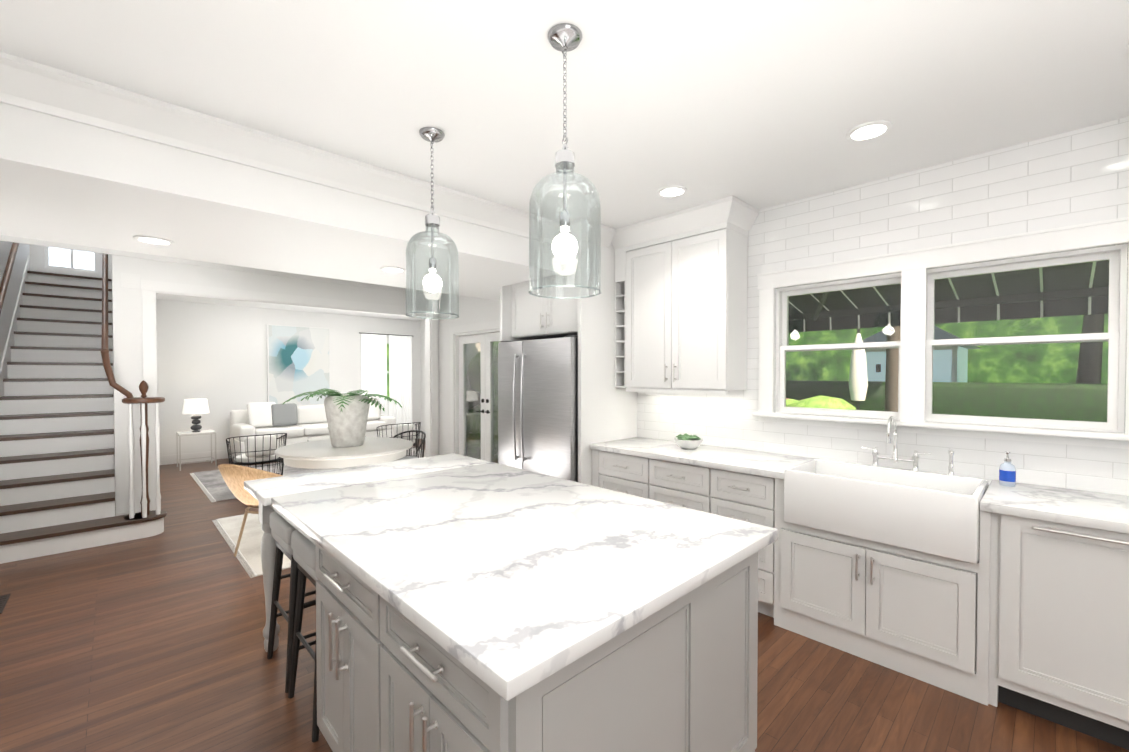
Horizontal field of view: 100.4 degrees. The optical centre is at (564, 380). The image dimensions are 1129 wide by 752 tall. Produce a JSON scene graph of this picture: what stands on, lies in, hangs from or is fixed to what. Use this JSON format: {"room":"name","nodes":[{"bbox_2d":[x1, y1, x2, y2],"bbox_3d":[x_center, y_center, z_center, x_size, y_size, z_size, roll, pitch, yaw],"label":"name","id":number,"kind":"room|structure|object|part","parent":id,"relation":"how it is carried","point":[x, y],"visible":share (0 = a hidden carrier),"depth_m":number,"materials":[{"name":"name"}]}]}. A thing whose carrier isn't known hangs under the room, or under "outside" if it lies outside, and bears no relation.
{"room":"kitchen and dining room","nodes":[
{"label":"kitchen and dining room","id":0,"kind":"room"},
{"bbox_2d":[0,241,29,364],"bbox_3d":[-3.237,-1.285,2.040,0.150,5.500,13.050,-1,1,-44],"label":"wall","id":1,"kind":"structure","parent":0,"point":[14,284],"depth_m":5.33,"materials":[{"name":"white paint"}]},
{"bbox_2d":[0,242,18,313],"bbox_3d":[-5.872,-1.295,4.966,0.095,3.139,4.506,-1,1,-44],"label":"handrail","id":2,"kind":"object","parent":1,"relation":"attached to","point":[8,269],"visible":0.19,"depth_m":4.75,"materials":[{"name":"brown wood"}]},
{"bbox_2d":[112,297,115,511],"bbox_3d":[-5.603,-1.344,6.041,0.300,5.500,3.700,-1,1,-44],"label":"wall","id":3,"kind":"structure","parent":0,"point":[113,373],"depth_m":5.29,"materials":[{"name":"white paint"}]},
{"bbox_2d":[100,254,164,403],"bbox_3d":[-5.306,-1.425,5.707,0.434,3.222,4.218,-1,1,-44],"label":"handrail","id":4,"kind":"object","parent":3,"relation":"attached to","point":[130,398],"visible":0.73,"depth_m":4.32,"materials":[{"name":"brown wood"}]},
{"bbox_2d":[30,245,420,466],"bbox_3d":[-5.453,-1.386,8.853,6.090,5.500,0.150,-1,1,-44],"label":"wall","id":5,"kind":"structure","parent":0,"point":[215,355],"depth_m":8.24,"materials":[{"name":"white paint"}]},
{"bbox_2d":[45,246,97,272],"bbox_3d":[-7.347,-2.319,7.014,0.550,1.380,0.040,-1,1,-44],"label":"window","id":6,"kind":"structure","parent":5,"relation":"in","point":[68,259],"depth_m":7.01,"materials":[{"name":"white glass"}]},
{"bbox_2d":[159,433,419,464],"bbox_3d":[-5.039,1.284,9.175,4.800,0.150,0.016,-1,1,-44],"label":"baseboard","id":7,"kind":"structure","parent":5,"relation":"attached to","point":[172,459],"depth_m":7.97,"materials":[{"name":"white wood"}]},
{"bbox_2d":[267,324,330,405],"bbox_3d":[-5.101,-0.279,9.073,1.086,1.536,0.042,-1,1,-44],"label":"painting","id":8,"kind":"object","parent":5,"relation":"attached to","point":[298,360],"visible":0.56,"depth_m":9.03,"materials":[{"name":"white"}]},
{"bbox_2d":[361,337,388,406],"bbox_3d":[-3.914,-0.182,10.293,1.080,1.530,0.110,-1,1,-44],"label":"window","id":9,"kind":"structure","parent":5,"relation":"in","point":[387,337],"depth_m":9.88,"materials":[{"name":"white"}]},
{"bbox_2d":[360,333,408,335],"bbox_3d":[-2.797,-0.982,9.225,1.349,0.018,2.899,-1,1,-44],"label":"curtain rod","id":10,"kind":"object","parent":9,"relation":"attached to","point":[384,334],"visible":0.5,"depth_m":10.15,"materials":[{"name":"black metal"}]},
{"bbox_2d":[361,334,386,415],"bbox_3d":[-4.050,0.057,10.025,0.536,2.080,0.054,-1,1,-44],"label":"curtain","id":11,"kind":"object","parent":10,"relation":"hanging from","point":[374,361],"depth_m":10.04,"materials":[{"name":"white fabric"}]},
{"bbox_2d":[389,335,411,424],"bbox_3d":[-3.631,0.051,10.426,0.516,2.080,0.054,-1,1,-44],"label":"curtain","id":12,"kind":"object","parent":10,"relation":"hanging from","point":[400,347],"depth_m":10.43,"materials":[{"name":"white fabric"}]},
{"bbox_2d":[112,255,438,512],"bbox_3d":[-2.787,-1.345,6.076,6.090,5.500,0.150,-1,1,-44],"label":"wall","id":13,"kind":"structure","parent":0,"point":[127,343],"depth_m":4.64,"materials":[{"name":"white paint"}]},
{"bbox_2d":[0,235,438,295],"bbox_3d":[-3.381,-1.250,5.389,4.280,0.070,0.020,-1,1,-44],"label":"crown molding","id":14,"kind":"structure","parent":13,"relation":"attached to","point":[116,252],"depth_m":4.85,"materials":[{"name":"white"}]},
{"bbox_2d":[140,279,437,510],"bbox_3d":[-3.072,0.199,5.825,3.220,2.420,0.200,-1,1,-44],"label":"door frame","id":15,"kind":"structure","parent":13,"relation":"attached to","point":[150,289],"depth_m":5.29,"materials":[{"name":"white wood"}]},
{"bbox_2d":[420,320,424,431],"bbox_3d":[-1.978,0.004,9.541,0.150,2.700,3.700,-1,1,-44],"label":"wall","id":16,"kind":"structure","parent":0,"point":[422,349],"depth_m":10.74,"materials":[{"name":"white paint"}]},
{"bbox_2d":[438,293,499,454],"bbox_3d":[-0.589,0.061,5.705,0.160,2.700,3.760,-1,1,-44],"label":"wall","id":17,"kind":"structure","parent":0,"point":[473,310],"depth_m":6.71,"materials":[{"name":"white paint"}]},
{"bbox_2d":[449,320,499,453],"bbox_3d":[-1.020,0.330,6.134,0.174,2.150,1.550,-1,1,-44],"label":"door frame","id":18,"kind":"structure","parent":17,"relation":"attached to","point":[455,332],"depth_m":6.57,"materials":[{"name":"white wood"}]},
{"bbox_2d":[459,332,499,462],"bbox_3d":[-1.031,0.391,6.124,0.090,2.004,1.286,-1,1,-44],"label":"french door","id":19,"kind":"structure","parent":17,"relation":"in","point":[478,396],"depth_m":6.27,"materials":[{"name":"white"}]},
{"bbox_2d":[611,195,758,394],"bbox_3d":[0.901,-0.582,3.728,0.408,1.354,1.102,-1,1,-44],"label":"upper cabinet","id":20,"kind":"object","parent":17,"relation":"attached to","point":[681,283],"visible":1,"depth_m":3.54,"materials":[{"name":"white wood"}]},
{"bbox_2d":[753,217,1128,448],"bbox_3d":[2.107,-0.230,2.830,0.225,1.083,1.885,-1,1,-44],"label":"window","id":21,"kind":"structure","parent":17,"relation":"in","point":[916,278],"depth_m":2.73,"materials":[{"name":"white wood"}]},
{"bbox_3d":[2.141,-0.204,2.863,0.044,0.802,1.531,-1,1,-44],"label":"kitchen window glass","id":22,"kind":"part","parent":21,"relation":"part of","materials":[{"name":"clear glass"}]},
{"bbox_2d":[0,439,1128,751],"bbox_3d":[-0.989,1.464,4.136,6.240,0.060,13.200,-1,1,-44],"label":"floor","id":23,"kind":"structure","parent":0,"point":[148,645],"depth_m":2.33,"materials":[{"name":"brown wood"}]},
{"bbox_2d":[0,593,10,613],"bbox_3d":[-3.714,1.447,2.974,0.240,0.008,0.360,-1,1,-44],"label":"floor vent","id":24,"kind":"object","parent":23,"relation":"in","point":[4,599],"visible":0.98,"depth_m":3.08,"materials":[{"name":"grey metal"}]},
{"bbox_2d":[0,256,166,563],"bbox_3d":[-5.637,-0.146,5.531,1.193,3.120,4.409,-1,1,-44],"label":"staircase","id":25,"kind":"structure","parent":23,"relation":"on","point":[57,481],"depth_m":4.74,"materials":[{"name":"white wood"}]},
{"bbox_2d":[128,380,160,518],"bbox_3d":[-3.901,0.624,4.370,0.232,1.252,0.249,-1,1,-44],"label":"balusters","id":26,"kind":"object","parent":25,"relation":"on","point":[144,453],"visible":0.94,"depth_m":4.34,"materials":[{"name":"white wood"}]},
{"bbox_2d":[176,429,216,470],"bbox_3d":[-5.905,1.104,7.548,0.460,0.560,0.460,-1,1,-44],"label":"side table","id":27,"kind":"object","parent":23,"relation":"on","point":[188,433],"visible":1,"depth_m":7.50,"materials":[{"name":"silver metal"}]},
{"bbox_2d":[182,399,209,431],"bbox_3d":[-5.905,0.563,7.540,0.350,0.520,0.350,-1,1,-44],"label":"table lamp","id":28,"kind":"object","parent":27,"relation":"on","point":[195,406],"visible":1,"depth_m":7.47,"materials":[{"name":"white fabric"}]},
{"bbox_2d":[212,513,290,577],"bbox_3d":[-2.144,1.417,4.862,2.190,0.011,1.850,-1,1,-44],"label":"dining rug","id":29,"kind":"object","parent":23,"relation":"on","point":[249,550],"visible":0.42,"depth_m":4.21,"materials":[{"name":"white fabric"}]},
{"bbox_2d":[218,464,282,556],"bbox_3d":[-2.450,1.028,3.893,0.666,0.793,0.665,-1,1,-44],"label":"rattan chair","id":30,"kind":"object","parent":29,"relation":"on","point":[235,477],"visible":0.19,"depth_m":3.62,"materials":[{"name":"brown wood"}]},
{"bbox_2d":[275,437,412,468],"bbox_3d":[-2.165,1.030,4.705,1.244,0.765,1.244,-1,1,-44],"label":"dining table","id":31,"kind":"object","parent":29,"relation":"on","point":[321,454],"visible":0.65,"depth_m":4.33,"materials":[{"name":"grey paint"}]},
{"bbox_2d":[282,388,403,446],"bbox_3d":[-2.165,0.363,4.699,1.064,0.568,1.130,-1,1,-44],"label":"potted plant","id":32,"kind":"object","parent":31,"relation":"on","point":[347,416],"visible":1,"depth_m":4.55,"materials":[{"name":"green plant"}]},
{"bbox_2d":[391,430,425,461],"bbox_3d":[-1.858,1.002,5.473,0.468,0.795,0.491,-1,1,-44],"label":"dining chair","id":33,"kind":"object","parent":29,"relation":"on","point":[417,450],"visible":0.33,"depth_m":5.57,"materials":[{"name":"black metal"}]},
{"bbox_2d":[267,511,315,692],"bbox_3d":[-1.277,1.072,2.480,0.436,0.776,0.386,-1,1,-44],"label":"stool","id":34,"kind":"object","parent":23,"relation":"on","point":[282,529],"visible":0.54,"depth_m":2.30,"materials":[{"name":"black wood"}]},
{"bbox_2d":[288,530,318,741],"bbox_3d":[-0.993,1.077,2.185,0.436,0.776,0.386,-1,1,-44],"label":"stool","id":35,"kind":"object","parent":23,"relation":"on","point":[304,550],"visible":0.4,"depth_m":2.11,"materials":[{"name":"black wood"}]},
{"bbox_2d":[190,448,425,501],"bbox_3d":[-3.566,1.378,7.462,3.540,0.011,2.170,-1,1,-44],"label":"living room rug","id":36,"kind":"object","parent":23,"relation":"on","point":[212,484],"visible":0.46,"depth_m":6.71,"materials":[{"name":"white fabric"}]},
{"bbox_2d":[226,433,286,474],"bbox_3d":[-3.909,1.026,6.001,0.658,0.731,0.604,-1,1,-44],"label":"wire chair","id":37,"kind":"object","parent":36,"relation":"on","point":[260,449],"visible":0.69,"depth_m":5.83,"materials":[{"name":"black metal"}]},
{"bbox_2d":[307,435,366,440],"bbox_3d":[-3.730,1.154,7.738,0.880,0.426,0.880,-1,1,-44],"label":"coffee table","id":38,"kind":"object","parent":36,"relation":"on","point":[320,438],"visible":0.21,"depth_m":7.64,"materials":[{"name":"grey paint"}]},
{"bbox_2d":[376,422,420,456],"bbox_3d":[-2.573,1.006,7.353,0.658,0.731,0.604,-1,1,-44],"label":"wire chair","id":39,"kind":"object","parent":36,"relation":"on","point":[400,428],"visible":0.5,"depth_m":7.20,"materials":[{"name":"black metal"}]},
{"bbox_2d":[230,398,395,465],"bbox_3d":[-4.575,0.865,8.759,2.600,1.002,0.950,-1,1,-44],"label":"sofa","id":40,"kind":"object","parent":23,"relation":"on","point":[296,423],"visible":0.58,"depth_m":8.18,"materials":[{"name":"white fabric"}]},
{"bbox_2d":[255,497,757,751],"bbox_3d":[-0.458,1.024,2.154,1.242,0.880,2.215,-1,1,-44],"label":"kitchen island","id":41,"kind":"object","parent":23,"relation":"on","point":[684,679],"depth_m":1.37,"materials":[{"name":"grey"}]},
{"bbox_2d":[244,453,777,704],"bbox_3d":[-0.462,0.564,2.132,1.276,0.040,2.300,-1,1,-44],"label":"island countertop","id":42,"kind":"structure","parent":41,"relation":"on","point":[522,574],"depth_m":1.54,"materials":[{"name":"white stone"}]},
{"bbox_2d":[498,335,577,481],"bbox_3d":[-0.041,0.521,4.366,0.834,1.790,0.990,-1,1,-44],"label":"refrigerator","id":43,"kind":"object","parent":23,"relation":"on","point":[537,405],"visible":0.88,"depth_m":4.04,"materials":[{"name":"silver metal"}]},
{"bbox_2d":[500,218,636,484],"bbox_3d":[0.019,0.081,4.360,0.818,2.699,1.172,-1,1,-44],"label":"surround","id":44,"kind":"object","parent":23,"relation":"on","point":[607,410],"visible":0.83,"depth_m":3.99,"materials":[{"name":"white"}]},
{"bbox_2d":[592,449,645,497],"bbox_3d":[0.642,0.998,3.872,0.616,0.880,0.570,-1,1,-44],"label":"base cabinet","id":45,"kind":"object","parent":23,"relation":"on","point":[618,472],"depth_m":3.65,"materials":[{"name":"white wood"}]},
{"bbox_2d":[646,457,705,511],"bbox_3d":[1.009,1.003,3.489,0.616,0.880,0.490,-1,1,-44],"label":"base cabinet","id":46,"kind":"object","parent":23,"relation":"on","point":[666,482],"depth_m":3.28,"materials":[{"name":"white wood"}]},
{"bbox_2d":[706,465,821,614],"bbox_3d":[1.338,1.009,3.147,0.616,0.880,0.460,-1,1,-44],"label":"base cabinet","id":47,"kind":"object","parent":23,"relation":"on","point":[739,496],"depth_m":2.87,"materials":[{"name":"white wood"}]},
{"bbox_2d":[590,437,821,480],"bbox_3d":[0.971,0.543,3.505,0.642,0.040,1.546,-1,1,-44],"label":"countertop","id":48,"kind":"structure","parent":47,"relation":"on","point":[756,463],"depth_m":3.26,"materials":[{"name":"white stone"}]},
{"bbox_2d":[674,433,702,448],"bbox_3d":[0.953,0.466,3.614,0.216,0.111,0.216,-1,1,-44],"label":"succulent bowl","id":49,"kind":"object","parent":48,"relation":"on","point":[686,441],"visible":1,"depth_m":3.55,"materials":[{"name":"white ceramic"}]},
{"bbox_2d":[766,517,993,705],"bbox_3d":[1.781,1.146,2.652,0.664,0.620,0.950,-1,1,-44],"label":"base cabinet","id":50,"kind":"object","parent":23,"relation":"on","point":[987,591],"depth_m":2.37,"materials":[{"name":"white wood"}]},
{"bbox_2d":[786,493,977,564],"bbox_3d":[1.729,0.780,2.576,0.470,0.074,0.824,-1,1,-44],"label":"farmhouse sink","id":51,"kind":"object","parent":50,"relation":"on","point":[930,533],"depth_m":2.34,"materials":[{"name":"white ceramic"}]},
{"bbox_2d":[861,416,954,475],"bbox_3d":[1.953,0.370,2.708,0.206,0.328,0.455,-1,1,-44],"label":"faucet","id":52,"kind":"object","parent":51,"relation":"on","point":[895,458],"visible":0.85,"depth_m":2.74,"materials":[{"name":"silver metal"}]},
{"bbox_2d":[974,481,1128,749],"bbox_3d":[2.355,1.024,2.087,0.616,0.880,0.738,-1,1,-44],"label":"dishwasher","id":53,"kind":"object","parent":23,"relation":"on","point":[1061,592],"depth_m":1.96,"materials":[{"name":"white"}]},
{"bbox_2d":[978,479,1128,532],"bbox_3d":[3.140,0.577,1.245,0.642,0.040,3.021,-1,1,-44],"label":"countertop","id":54,"kind":"structure","parent":53,"relation":"on","point":[1109,513],"depth_m":2.07,"materials":[{"name":"white stone"}]},
{"bbox_2d":[999,451,1015,486],"bbox_3d":[2.271,0.451,2.412,0.067,0.175,0.064,-1,1,-44],"label":"soap bottle","id":55,"kind":"object","parent":54,"relation":"on","point":[1007,472],"visible":1,"depth_m":2.40,"materials":[{"name":"blue"}]},
{"bbox_2d":[0,0,1128,320],"bbox_3d":[-0.989,-2.715,4.073,6.240,2.900,13.200,-1,1,-44],"label":"ceiling","id":56,"kind":"structure","parent":0,"point":[760,104],"depth_m":1.93,"materials":[{"name":"white paint"}]},
{"bbox_2d":[0,51,561,300],"bbox_3d":[-1.532,-1.071,3.465,4.280,0.370,1.660,-1,1,-44],"label":"beam","id":57,"kind":"structure","parent":56,"relation":"attached to","point":[84,161],"depth_m":2.50,"materials":[{"name":"white paint"}]},
{"bbox_2d":[133,235,174,244],"bbox_3d":[-2.562,-0.873,2.938,0.196,0.009,0.196,-1,1,-44],"label":"recessed light","id":58,"kind":"object","parent":57,"relation":"attached to","point":[153,240],"visible":0.96,"depth_m":2.94,"materials":[{"name":"white"}]},
{"bbox_2d":[380,267,405,272],"bbox_3d":[-1.371,-0.885,3.762,0.196,0.009,0.196,-1,1,-44],"label":"recessed light","id":59,"kind":"object","parent":57,"relation":"attached to","point":[393,269],"visible":1,"depth_m":3.75,"materials":[{"name":"white"}]},
{"bbox_2d":[405,127,458,318],"bbox_3d":[-0.664,-0.781,2.362,0.262,0.916,0.262,-1,1,-44],"label":"pendant light","id":60,"kind":"object","parent":56,"relation":"hanging from","point":[432,283],"visible":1,"depth_m":2.38,"materials":[{"name":"clear glass"}]},
{"bbox_2d":[528,23,600,298],"bbox_3d":[0.001,-0.771,1.684,0.262,0.916,0.262,-1,1,-44],"label":"pendant light","id":61,"kind":"object","parent":56,"relation":"hanging from","point":[564,37],"visible":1,"depth_m":1.71,"materials":[{"name":"clear glass"}]},
{"bbox_2d":[657,185,686,197],"bbox_3d":[0.710,-1.245,3.106,0.196,0.009,0.196,-1,1,-44],"label":"recessed light","id":62,"kind":"object","parent":56,"relation":"in","point":[671,191],"visible":1,"depth_m":3.10,"materials":[{"name":"white"}]},
{"bbox_2d":[845,120,892,141],"bbox_3d":[1.507,-1.234,2.333,0.196,0.009,0.196,-1,1,-44],"label":"recessed light","id":63,"kind":"object","parent":56,"relation":"in","point":[866,131],"visible":1,"depth_m":2.32,"materials":[{"name":"white"}]},
{"bbox_2d":[786,395,854,409],"bbox_3d":[5.314,0.889,10.292,1.875,1.173,2.057,-1,1,-44],"label":"bush","id":64,"kind":"object","parent":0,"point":[811,403],"depth_m":9.57,"materials":[{"name":"green plant"}]},
{"bbox_2d":[637,116,1128,495],"bbox_3d":[2.649,0.111,2.333,0.160,2.700,5.590,-1,1,-44],"label":"wall tile","id":65,"kind":"structure","parent":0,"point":[1076,177],"depth_m":2.74,"materials":[{"name":"white tile"}]},
{"label":"outside","id":66,"kind":"structure","parent":0,"visible":0},
{"bbox_2d":[387,260,1108,421],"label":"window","id":67,"kind":"structure","parent":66,"point":[1047,361],"depth_m":12.86,"materials":[{"name":"green"}]}
]}

